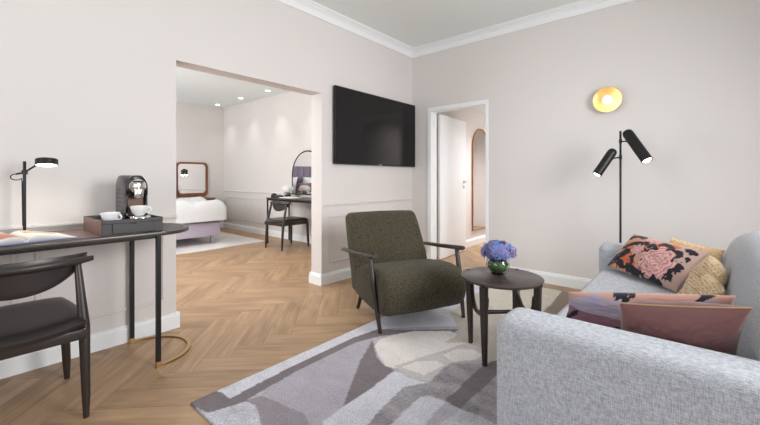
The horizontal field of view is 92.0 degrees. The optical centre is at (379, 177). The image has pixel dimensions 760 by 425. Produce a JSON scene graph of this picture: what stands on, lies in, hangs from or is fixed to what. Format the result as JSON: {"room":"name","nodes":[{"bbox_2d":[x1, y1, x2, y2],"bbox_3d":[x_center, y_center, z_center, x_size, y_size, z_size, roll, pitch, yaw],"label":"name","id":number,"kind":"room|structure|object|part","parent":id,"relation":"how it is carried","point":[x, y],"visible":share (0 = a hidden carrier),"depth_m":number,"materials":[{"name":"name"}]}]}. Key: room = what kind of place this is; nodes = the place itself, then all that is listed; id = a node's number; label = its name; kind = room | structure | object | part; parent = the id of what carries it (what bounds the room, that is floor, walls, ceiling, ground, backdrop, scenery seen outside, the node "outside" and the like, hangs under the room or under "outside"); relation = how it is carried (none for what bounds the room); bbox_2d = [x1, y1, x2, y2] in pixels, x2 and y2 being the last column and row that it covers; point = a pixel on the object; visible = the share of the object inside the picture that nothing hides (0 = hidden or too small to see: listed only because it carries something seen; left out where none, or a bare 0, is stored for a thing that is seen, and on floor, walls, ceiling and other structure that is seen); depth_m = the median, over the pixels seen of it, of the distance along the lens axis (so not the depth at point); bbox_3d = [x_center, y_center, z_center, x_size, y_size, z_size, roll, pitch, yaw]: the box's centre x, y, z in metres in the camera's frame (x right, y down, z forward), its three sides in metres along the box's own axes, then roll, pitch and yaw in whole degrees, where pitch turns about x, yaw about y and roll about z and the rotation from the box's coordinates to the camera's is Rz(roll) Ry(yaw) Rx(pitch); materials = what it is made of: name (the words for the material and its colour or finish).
{"room":"hotel room","nodes":[
{"label":"hotel room","id":0,"kind":"room"},
{"bbox_2d":[176,101,223,222],"bbox_3d":[-5.168,-0.380,6.573,0.200,3.000,4.770,0,0,41],"label":"wall","id":1,"kind":"structure","parent":0,"point":[199,128],"depth_m":7.99,"materials":[{"name":"paint"}]},
{"bbox_2d":[177,162,207,196],"bbox_3d":[-3.982,0.033,7.776,0.035,0.735,0.650,0,0,41],"label":"wall mirror","id":2,"kind":"object","parent":1,"relation":"attached to","point":[195,184],"visible":0.96,"depth_m":7.79,"materials":[{"name":"clear mirror"}]},
{"bbox_2d":[183,169,187,175],"bbox_3d":[-4.040,-0.117,7.622,0.117,0.145,0.064,0,0,41],"label":"reading lamp","id":3,"kind":"object","parent":2,"relation":"attached to","point":[185,172],"visible":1,"depth_m":7.58,"materials":[{"name":"black metal"}]},
{"bbox_2d":[0,0,411,333],"bbox_3d":[-1.644,-0.365,2.743,0.165,2.970,6.630,0,0,41],"label":"wall","id":4,"kind":"structure","parent":0,"point":[89,86],"depth_m":2.55,"materials":[{"name":"paint"}]},
{"bbox_2d":[0,214,176,318],"bbox_3d":[-2.592,0.589,1.492,0.020,0.633,3.297,0,0,41],"label":"trim","id":5,"kind":"structure","parent":4,"relation":"attached to","point":[4,229],"depth_m":2.28,"materials":[{"name":"paint"}]},
{"bbox_2d":[0,267,350,378],"bbox_3d":[-1.669,1.062,2.698,0.185,0.116,6.330,0,0,41],"label":"baseboard","id":6,"kind":"structure","parent":4,"relation":"attached to","point":[105,339],"depth_m":2.41,"materials":[{"name":"white paint"}]},
{"bbox_2d":[276,0,413,57],"bbox_3d":[-1.580,-1.700,2.622,0.090,0.100,6.330,0,0,41],"label":"trim","id":7,"kind":"structure","parent":4,"relation":"attached to","point":[310,7],"depth_m":4.06,"materials":[{"name":"white paint"}]},
{"bbox_2d":[322,198,412,262],"bbox_3d":[-0.071,0.589,4.439,0.020,0.633,1.607,0,0,41],"label":"trim","id":8,"kind":"structure","parent":4,"relation":"attached to","point":[401,199],"depth_m":4.14,"materials":[{"name":"paint"}]},
{"bbox_2d":[333,85,414,166],"bbox_3d":[-0.015,-0.570,4.474,0.058,0.840,1.470,0,0,41],"label":"television","id":9,"kind":"object","parent":4,"relation":"attached to","point":[368,129],"visible":1,"depth_m":4.33,"materials":[{"name":"black metal"}]},
{"bbox_2d":[176,66,289,107],"bbox_3d":[-3.274,-1.630,4.953,5.185,0.100,4.770,0,0,41],"label":"ceiling","id":10,"kind":"structure","parent":0,"point":[192,86],"depth_m":6.63,"materials":[{"name":"white paint"}]},
{"bbox_2d":[224,91,310,235],"bbox_3d":[-1.616,-0.380,6.890,5.185,3.000,0.330,0,0,41],"label":"wall","id":11,"kind":"structure","parent":0,"point":[264,138],"depth_m":7.24,"materials":[{"name":"paint"}]},
{"bbox_2d":[223,222,310,242],"bbox_3d":[-1.654,1.062,6.692,4.985,0.116,0.020,0,0,41],"label":"baseboard","id":12,"kind":"structure","parent":11,"relation":"attached to","point":[296,237],"depth_m":7.23,"materials":[{"name":"white paint"}]},
{"bbox_2d":[223,190,310,230],"bbox_3d":[-1.654,0.589,6.692,4.985,0.633,0.020,0,0,41],"label":"trim","id":13,"kind":"structure","parent":11,"relation":"attached to","point":[223,190],"depth_m":7.53,"materials":[{"name":"paint"}]},
{"bbox_2d":[292,150,310,194],"bbox_3d":[-1.254,-0.093,6.317,0.861,0.765,0.022,0,0,41],"label":"arched mirror","id":14,"kind":"object","parent":11,"relation":"attached to","point":[301,170],"visible":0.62,"depth_m":6.40,"materials":[{"name":"clear glass"}]},
{"bbox_2d":[0,228,580,424],"bbox_3d":[-0.508,1.170,4.251,10.300,0.100,10.400,0,0,41],"label":"floor","id":15,"kind":"structure","parent":0,"point":[246,310],"depth_m":2.50,"materials":[{"name":"brown wood"}]},
{"bbox_2d":[0,252,93,417],"bbox_3d":[-1.692,0.744,1.698,0.620,0.753,0.544,0,0,41],"label":"desk chair","id":16,"kind":"object","parent":15,"relation":"on","point":[36,325],"visible":1,"depth_m":1.68,"materials":[{"name":"black leather"}]},
{"bbox_3d":[-1.502,0.718,1.536,0.020,0.045,0.410,0,0,41],"label":"cross rail","id":17,"kind":"part","parent":16,"relation":"part of","materials":[{"name":"brown wood"}]},
{"bbox_3d":[-1.692,0.671,1.698,0.620,0.046,0.484,0,0,41],"label":"seat","id":18,"kind":"part","parent":16,"relation":"part of","materials":[{"name":"grey leather"}]},
{"bbox_3d":[-1.579,0.398,1.601,0.104,0.036,0.544,0,0,41],"label":"rail","id":19,"kind":"part","parent":16,"relation":"part of","materials":[{"name":"brown wood"}]},
{"bbox_3d":[-1.749,0.905,2.036,0.052,0.432,0.057,0,0,41],"label":"leg","id":20,"kind":"part","parent":16,"relation":"part of","materials":[{"name":"brown wood"}]},
{"bbox_3d":[-1.562,0.720,1.863,0.505,0.050,0.020,0,0,41],"label":"rail","id":21,"kind":"part","parent":16,"relation":"part of","materials":[{"name":"brown wood"}]},
{"bbox_3d":[-1.416,0.766,1.748,0.122,0.709,0.050,0,0,41],"label":"leg","id":22,"kind":"part","parent":16,"relation":"part of","materials":[{"name":"brown wood"}]},
{"bbox_2d":[0,223,190,367],"bbox_3d":[-1.887,0.717,1.878,0.540,0.806,1.736,0,0,41],"label":"writing desk","id":23,"kind":"object","parent":15,"relation":"on","point":[86,238],"visible":0.88,"depth_m":2.16,"materials":[{"name":"brown wood"}]},
{"bbox_2d":[10,157,57,230],"bbox_3d":[-1.903,0.101,2.014,0.278,0.424,0.110,0,0,7],"label":"desk lamp","id":24,"kind":"object","parent":23,"relation":"on","point":[42,161],"visible":0.78,"depth_m":2.01,"materials":[{"name":"black metal"}]},
{"bbox_3d":[-2.003,0.119,2.023,0.077,0.288,0.013,0,0,5],"label":"cord","id":25,"kind":"part","parent":24,"relation":"part of","materials":[{"name":"black rubber"}]},
{"bbox_3d":[-1.908,-0.054,2.009,0.193,0.075,0.030,0,0,13],"label":"arm","id":26,"kind":"part","parent":24,"relation":"part of","materials":[{"name":"black metal"}]},
{"bbox_2d":[36,164,56,166],"bbox_3d":[-1.813,-0.072,1.996,0.087,0.022,0.088,0,0,41],"label":"diffuser","id":27,"kind":"object","parent":24,"relation":"attached to","point":[39,165],"depth_m":2.00,"materials":[{"name":"beige plastic"}]},
{"bbox_2d":[0,231,78,245],"bbox_3d":[-1.815,0.297,1.835,0.298,0.033,0.408,0,0,33],"label":"open book","id":28,"kind":"object","parent":23,"relation":"on","point":[17,237],"visible":1,"depth_m":1.81,"materials":[{"name":"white paper"}]},
{"bbox_2d":[84,214,162,235],"bbox_3d":[-1.549,0.272,2.213,0.408,0.082,0.302,0,0,41],"label":"drawer box","id":29,"kind":"object","parent":23,"relation":"on","point":[94,224],"visible":0.79,"depth_m":2.08,"materials":[{"name":"black wood"}]},
{"bbox_3d":[-1.650,0.272,2.101,0.400,0.080,0.001,0,0,41],"label":"panel","id":30,"kind":"part","parent":29,"relation":"part of","materials":[{"name":"brown wood"}]},
{"bbox_2d":[100,212,121,220],"bbox_3d":[-1.516,0.223,2.070,0.098,0.056,0.098,0,0,-39],"label":"coffee cup","id":31,"kind":"object","parent":29,"relation":"on","point":[105,216],"visible":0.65,"depth_m":2.04,"materials":[{"name":"white ceramic"}]},
{"bbox_2d":[116,175,150,218],"bbox_3d":[-1.517,0.117,2.266,0.328,0.268,0.118,0,0,41],"label":"coffee machine","id":32,"kind":"object","parent":29,"relation":"on","point":[131,190],"visible":0.85,"depth_m":2.23,"materials":[{"name":"grey plastic"}]},
{"bbox_2d":[124,175,147,218],"bbox_3d":[-1.495,0.117,2.248,0.046,0.268,0.116,0,0,41],"label":"hood","id":33,"kind":"object","parent":32,"relation":"attached to","point":[129,200],"depth_m":2.23,"materials":[{"name":"black plastic"}]},
{"bbox_3d":[-1.506,0.163,2.257,0.010,0.115,0.090,0,0,41],"label":"plate","id":34,"kind":"part","parent":32,"relation":"part of","materials":[{"name":"orange metal"}]},
{"bbox_2d":[128,215,150,218],"bbox_3d":[-1.445,0.238,2.205,0.138,0.025,0.106,0,0,41],"label":"drip tray","id":35,"kind":"object","parent":32,"relation":"on","point":[129,216],"depth_m":2.16,"materials":[{"name":"silver metal"}]},
{"bbox_2d":[130,205,151,215],"bbox_3d":[-1.427,0.194,2.182,0.098,0.056,0.098,0,0,36],"label":"coffee cup","id":36,"kind":"object","parent":32,"relation":"on","point":[138,210],"visible":1,"depth_m":2.15,"materials":[{"name":"white ceramic"}]},
{"bbox_3d":[-1.395,0.279,2.082,0.004,0.052,0.200,0,0,41],"label":"drawer","id":37,"kind":"part","parent":29,"relation":"part of","materials":[{"name":"black wood"}]},
{"bbox_3d":[-1.687,0.715,2.496,0.025,0.750,0.025,0,0,41],"label":"leg","id":38,"kind":"part","parent":23,"relation":"part of","materials":[{"name":"black metal"}]},
{"bbox_3d":[-1.316,0.715,2.179,0.025,0.750,0.025,0,0,41],"label":"leg","id":39,"kind":"part","parent":23,"relation":"part of","materials":[{"name":"black metal"}]},
{"bbox_2d":[176,232,264,254],"bbox_3d":[-3.828,1.114,5.855,1.970,0.011,3.320,0,0,41],"label":"rug","id":40,"kind":"object","parent":15,"relation":"on","point":[224,240],"visible":0.2,"depth_m":6.31,"materials":[{"name":"beige carpet"}]},
{"bbox_2d":[176,163,226,242],"bbox_3d":[-4.018,0.404,6.175,2.035,1.432,1.978,0,0,41],"label":"bed","id":41,"kind":"object","parent":40,"relation":"on","point":[201,215],"visible":0.29,"depth_m":5.98,"materials":[{"name":"grey fabric"}]},
{"bbox_3d":[-4.765,0.328,6.813,0.070,1.280,1.838,0,0,41],"label":"headboard","id":42,"kind":"part","parent":41,"relation":"part of","materials":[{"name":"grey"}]},
{"bbox_2d":[176,197,226,223],"bbox_3d":[-3.834,0.513,6.017,1.550,0.390,1.978,0,0,41],"label":"duvet","id":43,"kind":"object","parent":41,"relation":"on","point":[192,210],"depth_m":5.97,"materials":[{"name":"white fabric"}]},
{"bbox_2d":[265,201,308,250],"bbox_3d":[-1.522,0.744,5.928,0.544,0.753,0.620,0,0,41],"label":"desk chair","id":44,"kind":"object","parent":15,"relation":"on","point":[283,221],"visible":1,"depth_m":5.79,"materials":[{"name":"black wood"}]},
{"bbox_3d":[-1.803,0.766,5.934,0.050,0.709,0.122,0,0,41],"label":"leg","id":45,"kind":"part","parent":44,"relation":"part of","materials":[{"name":"brown wood"}]},
{"bbox_3d":[-1.684,0.718,5.738,0.410,0.045,0.020,0,0,41],"label":"cross rail","id":46,"kind":"part","parent":44,"relation":"part of","materials":[{"name":"brown wood"}]},
{"bbox_3d":[-1.619,0.398,5.814,0.544,0.036,0.104,0,0,41],"label":"rail","id":47,"kind":"part","parent":44,"relation":"part of","materials":[{"name":"brown wood"}]},
{"bbox_3d":[-1.472,0.766,5.651,0.050,0.709,0.122,0,0,41],"label":"leg","id":48,"kind":"part","parent":44,"relation":"part of","materials":[{"name":"brown wood"}]},
{"bbox_3d":[-1.522,0.671,5.928,0.484,0.046,0.620,0,0,41],"label":"seat","id":49,"kind":"part","parent":44,"relation":"part of","materials":[{"name":"grey leather"}]},
{"bbox_3d":[-1.518,0.905,6.270,0.057,0.432,0.052,0,0,41],"label":"leg","id":50,"kind":"part","parent":44,"relation":"part of","materials":[{"name":"brown wood"}]},
{"bbox_3d":[-1.357,0.720,5.797,0.020,0.050,0.505,0,0,41],"label":"rail","id":51,"kind":"part","parent":44,"relation":"part of","materials":[{"name":"brown wood"}]},
{"bbox_3d":[-1.184,0.905,5.985,0.057,0.432,0.052,0,0,41],"label":"leg","id":52,"kind":"part","parent":44,"relation":"part of","materials":[{"name":"brown wood"}]},
{"bbox_2d":[266,196,310,242],"bbox_3d":[-1.130,0.727,5.909,1.760,0.787,0.480,0,0,41],"label":"table","id":53,"kind":"object","parent":15,"relation":"on","point":[302,199],"visible":0.28,"depth_m":6.04,"materials":[{"name":"brown wood"}]},
{"bbox_2d":[271,193,283,197],"bbox_3d":[-1.769,0.298,6.331,0.180,0.069,0.120,0,0,21],"label":"telephone","id":54,"kind":"object","parent":53,"relation":"on","point":[273,194],"visible":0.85,"depth_m":6.29,"materials":[{"name":"black plastic"}]},
{"bbox_2d":[284,192,291,196],"bbox_3d":[-1.602,0.280,6.372,0.140,0.107,0.140,0,0,41],"label":"glass vase","id":55,"kind":"object","parent":53,"relation":"on","point":[286,194],"visible":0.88,"depth_m":6.32,"materials":[{"name":"white"}]},
{"bbox_2d":[281,185,293,191],"bbox_3d":[-1.598,0.217,6.369,0.221,0.192,0.215,0,0,41],"label":"hydrangea","id":56,"kind":"object","parent":55,"relation":"in","point":[287,188],"visible":1,"depth_m":6.31,"materials":[{"name":"white plant"}]},
{"bbox_3d":[-1.644,0.738,6.638,0.022,0.765,0.022,0,0,41],"label":"leg","id":57,"kind":"part","parent":53,"relation":"part of","materials":[{"name":"black metal"}]},
{"bbox_2d":[191,285,568,424],"bbox_3d":[0.971,1.114,2.242,2.340,0.011,3.130,0,0,41],"label":"rug","id":58,"kind":"object","parent":15,"relation":"on","point":[423,368],"visible":0.43,"depth_m":2.03,"materials":[{"name":"grey carpet"}]},
{"bbox_2d":[341,210,465,333],"bbox_3d":[0.188,0.710,3.084,0.848,0.806,0.912,0,0,-24],"label":"armchair","id":59,"kind":"object","parent":58,"relation":"on","point":[392,273],"visible":0.98,"depth_m":2.90,"materials":[{"name":"green fabric"}]},
{"bbox_3d":[-0.164,1.006,3.099,0.107,0.212,0.044,0,0,40],"label":"leg","id":60,"kind":"part","parent":59,"relation":"part of","materials":[{"name":"brown wood"}]},
{"bbox_3d":[-0.185,0.596,2.953,0.061,0.092,0.692,0,0,-24],"label":"armrest","id":61,"kind":"part","parent":59,"relation":"part of","materials":[{"name":"brown wood"}]},
{"bbox_3d":[-0.041,0.845,2.665,0.042,0.532,0.159,0,0,-34],"label":"leg","id":62,"kind":"part","parent":59,"relation":"part of","materials":[{"name":"brown wood"}]},
{"bbox_3d":[0.060,0.641,3.336,0.703,0.669,0.348,0,0,-24],"label":"backrest","id":63,"kind":"part","parent":59,"relation":"part of","materials":[{"name":"green fabric"}]},
{"bbox_2d":[354,259,465,315],"bbox_3d":[0.220,0.846,2.988,0.704,0.339,0.710,0,0,-24],"label":"seat cushion","id":64,"kind":"object","parent":59,"relation":"on","point":[401,286],"depth_m":2.71,"materials":[{"name":"green fabric"}]},
{"bbox_3d":[0.533,0.596,3.276,0.061,0.092,0.692,0,0,-24],"label":"armrest","id":65,"kind":"part","parent":59,"relation":"part of","materials":[{"name":"brown wood"}]},
{"bbox_3d":[0.654,0.845,2.977,0.042,0.532,0.159,0,0,-14],"label":"leg","id":66,"kind":"part","parent":59,"relation":"part of","materials":[{"name":"brown wood"}]},
{"bbox_2d":[461,267,543,366],"bbox_3d":[0.766,0.862,2.319,0.507,0.491,0.507,0,0,41],"label":"side table","id":67,"kind":"object","parent":58,"relation":"on","point":[515,279],"visible":0.84,"depth_m":2.23,"materials":[{"name":"brown wood"}]},
{"bbox_3d":[0.604,0.873,2.474,0.044,0.469,0.044,0,0,41],"label":"leg","id":68,"kind":"part","parent":67,"relation":"part of","materials":[{"name":"brown wood"}]},
{"bbox_3d":[0.611,0.873,2.157,0.044,0.469,0.044,0,0,41],"label":"leg","id":69,"kind":"part","parent":67,"relation":"part of","materials":[{"name":"brown wood"}]},
{"bbox_2d":[486,259,509,274],"bbox_3d":[0.762,0.561,2.375,0.152,0.116,0.152,0,0,41],"label":"glass vase","id":70,"kind":"object","parent":67,"relation":"on","point":[498,267],"visible":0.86,"depth_m":2.32,"materials":[{"name":"green glass"}]},
{"bbox_2d":[481,240,516,260],"bbox_3d":[0.764,0.497,2.370,0.223,0.192,0.223,0,0,41],"label":"hydrangea","id":71,"kind":"object","parent":70,"relation":"in","point":[499,250],"visible":1,"depth_m":2.31,"materials":[{"name":"blue plant"}]},
{"bbox_3d":[0.920,0.873,2.481,0.044,0.469,0.044,0,0,41],"label":"leg","id":72,"kind":"part","parent":67,"relation":"part of","materials":[{"name":"brown wood"}]},
{"bbox_3d":[0.928,0.873,2.165,0.044,0.469,0.044,0,0,41],"label":"leg","id":73,"kind":"part","parent":67,"relation":"part of","materials":[{"name":"brown wood"}]},
{"bbox_2d":[497,231,759,424],"bbox_3d":[1.526,0.715,1.820,1.086,0.786,2.150,0,0,41],"label":"sofa","id":74,"kind":"object","parent":58,"relation":"on","point":[552,369],"visible":0.69,"depth_m":1.17,"materials":[{"name":"grey fabric"}]},
{"bbox_2d":[557,303,568,316],"bbox_3d":[1.129,0.768,1.585,0.753,0.168,0.870,0,0,41],"label":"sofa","id":75,"kind":"object","parent":74,"relation":"on","point":[564,311],"depth_m":1.88,"materials":[{"name":"grey fabric"}]},
{"bbox_3d":[0.893,0.764,1.079,1.086,0.512,0.200,0,0,41],"label":"arm","id":76,"kind":"part","parent":74,"relation":"part of"},
{"bbox_2d":[580,269,684,293],"bbox_3d":[1.697,0.768,2.249,0.753,0.168,0.870,0,0,41],"label":"seat cushion","id":77,"kind":"object","parent":74,"relation":"on","point":[607,280],"depth_m":2.36,"materials":[{"name":"grey fabric"}]},
{"bbox_2d":[566,292,735,329],"bbox_3d":[1.059,0.537,1.502,0.567,0.243,0.115,0,0,40],"label":"floral cushion","id":78,"kind":"object","parent":74,"relation":"on","point":[600,308],"visible":0.48,"depth_m":1.53,"materials":[{"name":"fabric"}]},
{"bbox_2d":[607,234,707,291],"bbox_3d":[1.818,0.543,2.468,0.226,0.266,0.582,0,0,-8],"label":"floral cushion","id":79,"kind":"object","parent":74,"relation":"on","point":[667,265],"visible":0.98,"depth_m":2.36,"materials":[{"name":"fabric"}]},
{"bbox_3d":[2.160,0.764,2.560,1.086,0.512,0.200,0,0,41],"label":"arm","id":80,"kind":"part","parent":74,"relation":"part of"},
{"bbox_2d":[619,301,752,355],"bbox_3d":[1.018,0.522,1.262,0.169,0.284,0.378,0,0,-42],"label":"velvet cushion","id":81,"kind":"object","parent":74,"relation":"on","point":[717,327],"visible":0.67,"depth_m":1.18,"materials":[{"name":"pink fabric"}]},
{"bbox_2d":[670,237,724,261],"bbox_3d":[2.053,0.540,2.422,0.192,0.242,0.318,0,0,-28],"label":"cushion","id":82,"kind":"object","parent":74,"relation":"on","point":[716,253],"visible":0.2,"depth_m":2.38,"materials":[{"name":"fabric"}]},
{"bbox_2d":[677,275,725,294],"bbox_3d":[1.629,0.591,1.884,0.152,0.190,0.310,0,0,20],"label":"cushion","id":83,"kind":"object","parent":74,"relation":"on","point":[707,284],"visible":0.47,"depth_m":1.82,"materials":[{"name":"fabric"}]},
{"bbox_2d":[683,256,727,287],"bbox_3d":[1.783,0.559,2.012,0.146,0.244,0.275,0,0,22],"label":"cushion","id":84,"kind":"object","parent":74,"relation":"on","point":[710,265],"visible":0.48,"depth_m":1.97,"materials":[{"name":"fabric"}]},
{"bbox_2d":[722,231,759,360],"bbox_3d":[1.795,0.504,1.631,0.397,0.364,1.807,0,0,41],"label":"cushion","id":85,"kind":"object","parent":74,"relation":"on","point":[741,260],"depth_m":1.58,"materials":[{"name":"fabric"}]},
{"bbox_2d":[592,129,652,242],"bbox_3d":[2.104,0.352,3.181,0.435,1.537,0.290,0,0,41],"label":"floor lamp","id":86,"kind":"object","parent":15,"relation":"on","point":[636,145],"visible":0.86,"depth_m":3.19,"materials":[{"name":"black metal"}]},
{"bbox_3d":[1.978,-0.135,3.230,0.191,0.251,0.076,0,0,12],"label":"lamp shade","id":87,"kind":"part","parent":86,"relation":"part of","materials":[{"name":"black metal"}]},
{"bbox_3d":[2.147,-0.266,3.066,0.084,0.301,0.241,0,0,-18],"label":"lamp shade","id":88,"kind":"part","parent":86,"relation":"part of","materials":[{"name":"black metal"}]},
{"bbox_2d":[312,0,580,47],"bbox_3d":[0.244,-1.800,1.028,5.265,0.100,6.780,0,0,41],"label":"ceiling","id":89,"kind":"structure","parent":0,"point":[414,23],"depth_m":3.93,"materials":[{"name":"white paint"}]},
{"bbox_2d":[437,109,485,247],"bbox_3d":[1.801,-0.130,6.527,0.150,2.500,3.740,0,0,41],"label":"wall","id":90,"kind":"structure","parent":0,"point":[474,121],"depth_m":6.03,"materials":[{"name":"paint"}]},
{"bbox_2d":[438,114,466,258],"bbox_3d":[1.086,0.121,5.339,0.101,1.982,0.860,0,0,37],"label":"door","id":91,"kind":"structure","parent":90,"relation":"in","point":[452,181],"depth_m":5.28,"materials":[{"name":"white wood"}]},
{"bbox_2d":[437,235,485,256],"bbox_3d":[1.865,1.062,6.472,0.020,0.116,3.740,0,0,41],"label":"baseboard","id":92,"kind":"structure","parent":90,"relation":"attached to","point":[474,241],"depth_m":6.14,"materials":[{"name":"white"}]},
{"bbox_2d":[472,129,485,230],"bbox_3d":[1.731,0.014,6.310,0.024,1.721,0.623,0,0,41],"label":"arched mirror","id":93,"kind":"object","parent":90,"relation":"attached to","point":[479,137],"visible":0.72,"depth_m":6.27,"materials":[{"name":"clear glass"}]},
{"bbox_2d":[467,107,485,114],"bbox_3d":[2.352,-1.160,6.056,1.300,0.100,3.740,0,0,41],"label":"ceiling","id":94,"kind":"structure","parent":0,"point":[482,110],"depth_m":6.04,"materials":[{"name":"white paint"}]},
{"bbox_2d":[412,0,759,278],"bbox_3d":[2.366,-0.365,3.496,4.950,2.970,0.130,0,0,41],"label":"wall","id":95,"kind":"structure","parent":0,"point":[686,73],"depth_m":3.52,"materials":[{"name":"paint"}]},
{"bbox_2d":[427,99,487,259],"bbox_3d":[1.002,0.095,4.662,0.850,2.050,0.152,0,0,41],"label":"trim","id":96,"kind":"structure","parent":95,"relation":"attached to","point":[432,112],"depth_m":4.86,"materials":[{"name":"white wood"}]},
{"bbox_2d":[426,253,591,289],"bbox_3d":[2.287,1.062,3.465,4.830,0.116,0.020,0,0,41],"label":"baseboard","id":97,"kind":"structure","parent":95,"relation":"attached to","point":[580,283],"depth_m":3.80,"materials":[{"name":"white paint"}]},
{"bbox_2d":[412,0,633,57],"bbox_3d":[2.257,-1.700,3.445,4.850,0.100,0.090,0,0,41],"label":"trim","id":98,"kind":"structure","parent":95,"relation":"attached to","point":[583,6],"depth_m":4.06,"materials":[{"name":"white paint"}]},
{"bbox_2d":[593,87,621,111],"bbox_3d":[2.185,-0.750,3.526,0.244,0.244,0.060,0,0,41],"label":"wall lamp","id":99,"kind":"object","parent":95,"relation":"attached to","point":[606,99],"visible":1,"depth_m":3.52,"materials":[{"name":"gold metal"}]},
{"bbox_3d":[2.177,-0.750,3.517,0.072,0.072,0.036,0,0,41],"label":"bulb","id":100,"kind":"part","parent":99,"relation":"part of","materials":[{"name":"beige glass"}]}
]}

